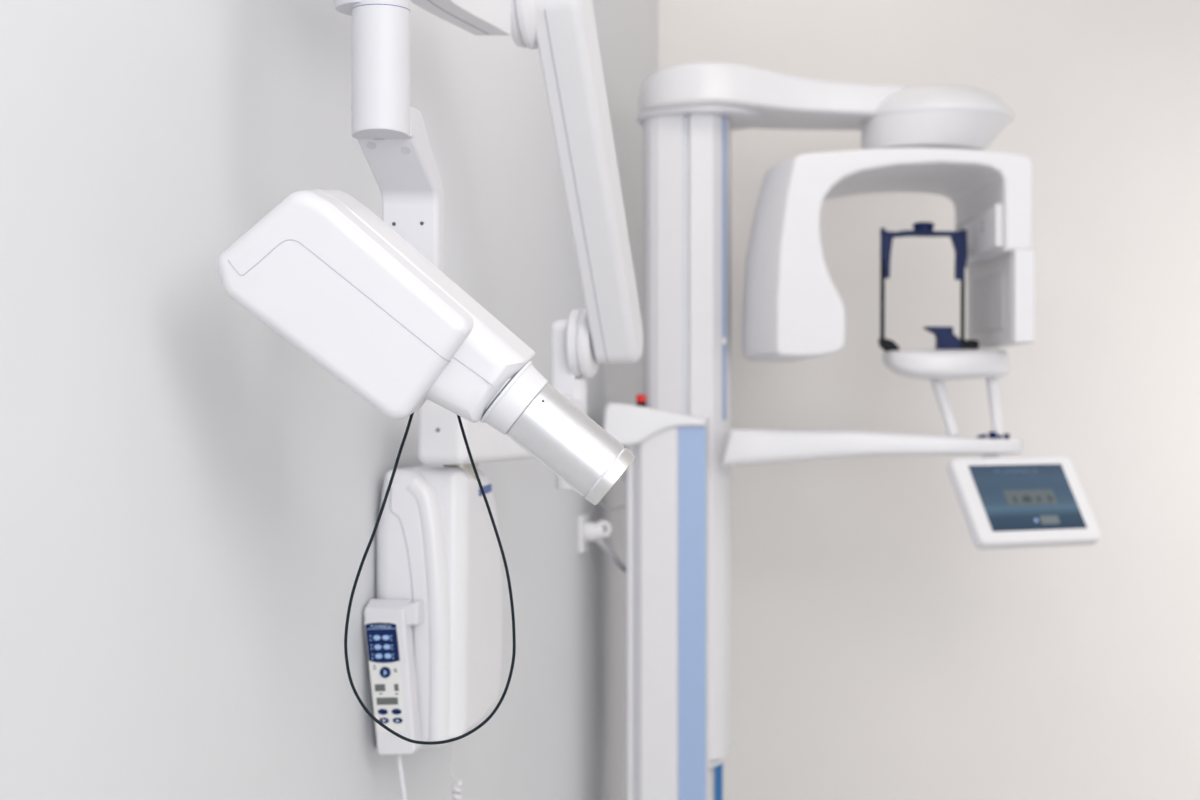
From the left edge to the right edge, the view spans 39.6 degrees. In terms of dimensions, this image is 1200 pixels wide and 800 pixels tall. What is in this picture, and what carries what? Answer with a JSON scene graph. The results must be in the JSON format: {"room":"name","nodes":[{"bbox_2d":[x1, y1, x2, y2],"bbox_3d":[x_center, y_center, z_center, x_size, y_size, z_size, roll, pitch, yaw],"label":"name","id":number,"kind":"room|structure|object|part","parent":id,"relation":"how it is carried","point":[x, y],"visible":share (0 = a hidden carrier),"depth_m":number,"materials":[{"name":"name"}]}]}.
{"room":"radiology room","nodes":[
{"label":"radiology room","id":0,"kind":"room"},
{"bbox_2d":[0,0,657,799],"bbox_3d":[-0.399,0.075,1.771,0.100,2.750,5.165,0,0,12],"label":"wall","id":1,"kind":"structure","parent":0,"point":[190,501],"depth_m":1.67,"materials":[{"name":"white paint"}]},
{"bbox_2d":[217,0,642,747],"bbox_3d":[-0.133,-0.068,1.934,0.359,1.011,1.058,0,0,2],"label":"machine","id":2,"kind":"object","parent":1,"relation":"attached to","point":[370,300],"visible":1,"depth_m":1.57,"materials":[{"name":"white plastic"}]},
{"bbox_2d":[364,599,423,799],"bbox_3d":[-0.253,0.498,2.054,0.072,0.503,0.058,0,0,0],"label":"control panel","id":3,"kind":"object","parent":2,"relation":"attached to","point":[388,623],"visible":0.99,"depth_m":2.03,"materials":[{"name":"white plastic"}]},
{"bbox_3d":[-0.255,0.344,2.045,0.067,0.180,0.028,0,0,12],"label":"panel","id":4,"kind":"part","parent":3,"relation":"part of","materials":[{"name":"white plastic"}]},
{"bbox_3d":[-0.239,0.589,2.064,0.013,0.321,0.038,0,0,18],"label":"cord","id":5,"kind":"part","parent":3,"relation":"part of","materials":[{"name":"white plastic"}]},
{"bbox_2d":[451,742,462,799],"bbox_3d":[-0.178,0.588,2.128,0.024,0.306,0.018,0,0,0],"label":"coiled cord","id":6,"kind":"object","parent":2,"relation":"hanging from","point":[457,790],"visible":1,"depth_m":2.12,"materials":[{"name":"grey plastic"}]},
{"bbox_3d":[-0.172,-0.493,1.817,0.084,0.114,0.664,0,0,7],"label":"arm","id":7,"kind":"part","parent":2,"relation":"part of","materials":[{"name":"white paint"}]},
{"bbox_3d":[-0.117,0.040,2.236,0.068,0.079,0.432,0,0,22],"label":"extension arm","id":8,"kind":"part","parent":2,"relation":"part of","materials":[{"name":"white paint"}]},
{"bbox_3d":[-0.044,0.005,2.424,0.051,0.245,0.059,0,0,12],"label":"swivel post","id":9,"kind":"part","parent":2,"relation":"part of","materials":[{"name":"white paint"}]},
{"bbox_3d":[-0.011,-0.296,2.233,0.064,0.488,0.414,0,0,13],"label":"arm","id":10,"kind":"part","parent":2,"relation":"part of","materials":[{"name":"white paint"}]},
{"bbox_2d":[578,514,589,553],"bbox_3d":[-0.032,0.264,3.292,0.010,0.075,0.071,0,0,12],"label":"wall socket","id":11,"kind":"object","parent":1,"relation":"attached to","point":[583,546],"visible":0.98,"depth_m":3.26,"materials":[{"name":"white plastic"}]},
{"bbox_2d":[584,520,625,572],"bbox_3d":[0.029,0.747,3.384,0.053,1.020,0.250,0,0,18],"label":"plug","id":12,"kind":"object","parent":1,"relation":"attached to","point":[593,531],"visible":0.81,"depth_m":3.28,"materials":[{"name":"white plastic"}]},
{"bbox_3d":[0.037,0.759,3.391,0.021,0.996,0.234,0,0,24],"label":"cord","id":13,"kind":"part","parent":12,"relation":"part of","materials":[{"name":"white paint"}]},
{"bbox_2d":[658,0,1199,799],"bbox_3d":[1.921,0.075,3.882,3.600,2.750,0.100,0,0,12],"label":"wall","id":14,"kind":"structure","parent":0,"point":[878,652],"depth_m":4.03,"materials":[{"name":"white paint"}]},
{"bbox_3d":[1.365,1.500,1.411,4.658,0.100,5.801,0,0,0],"label":"floor","id":15,"kind":"structure","parent":0,"visible":0},
{"bbox_2d":[599,62,1100,799],"bbox_3d":[0.474,0.390,3.344,0.981,2.120,0.566,0,0,0],"label":"machine","id":16,"kind":"object","parent":15,"relation":"on","point":[932,139],"visible":0.96,"depth_m":3.25,"materials":[{"name":"white plastic"}]},
{"bbox_3d":[0.174,-0.054,3.349,0.013,1.073,0.008,0,0,0],"label":"guide rail","id":17,"kind":"part","parent":16,"relation":"part of","materials":[{"name":"silver metal"}]},
{"bbox_3d":[0.375,-0.618,3.430,0.588,0.103,0.312,0,0,0],"label":"overhead arm","id":18,"kind":"part","parent":16,"relation":"part of","materials":[{"name":"white plastic"}]},
{"bbox_3d":[0.535,0.093,3.300,0.594,0.075,0.140,0,0,0],"label":"support arm","id":19,"kind":"part","parent":16,"relation":"part of","materials":[{"name":"white plastic"}]},
{"bbox_3d":[0.566,-0.228,3.340,0.010,0.234,0.009,0,0,0],"label":"rod","id":20,"kind":"part","parent":16,"relation":"part of","materials":[{"name":"black plastic"}]},
{"bbox_3d":[0.648,-0.347,3.340,0.042,0.016,0.042,0,0,0],"label":"knob","id":21,"kind":"part","parent":16,"relation":"part of","materials":[{"name":"blue plastic"}]},
{"bbox_3d":[0.688,0.011,3.327,0.064,0.127,0.025,0,0,41],"label":"post","id":22,"kind":"part","parent":16,"relation":"part of","materials":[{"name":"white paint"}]},
{"bbox_3d":[0.727,-0.219,3.340,0.010,0.218,0.009,0,0,0],"label":"rod","id":23,"kind":"part","parent":16,"relation":"part of","materials":[{"name":"black plastic"}]},
{"bbox_3d":[0.760,-0.333,3.315,0.016,0.084,0.290,0,0,0],"label":"collimator plate","id":24,"kind":"part","parent":16,"relation":"part of","materials":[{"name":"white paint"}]},
{"bbox_3d":[0.782,-0.200,3.357,0.006,0.179,0.375,0,0,0],"label":"sensor panel","id":25,"kind":"part","parent":16,"relation":"part of","materials":[{"name":"grey plastic"}]},
{"bbox_3d":[0.787,0.010,3.325,0.023,0.129,0.052,0,0,-13],"label":"post","id":26,"kind":"part","parent":16,"relation":"part of","materials":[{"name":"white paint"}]}
]}

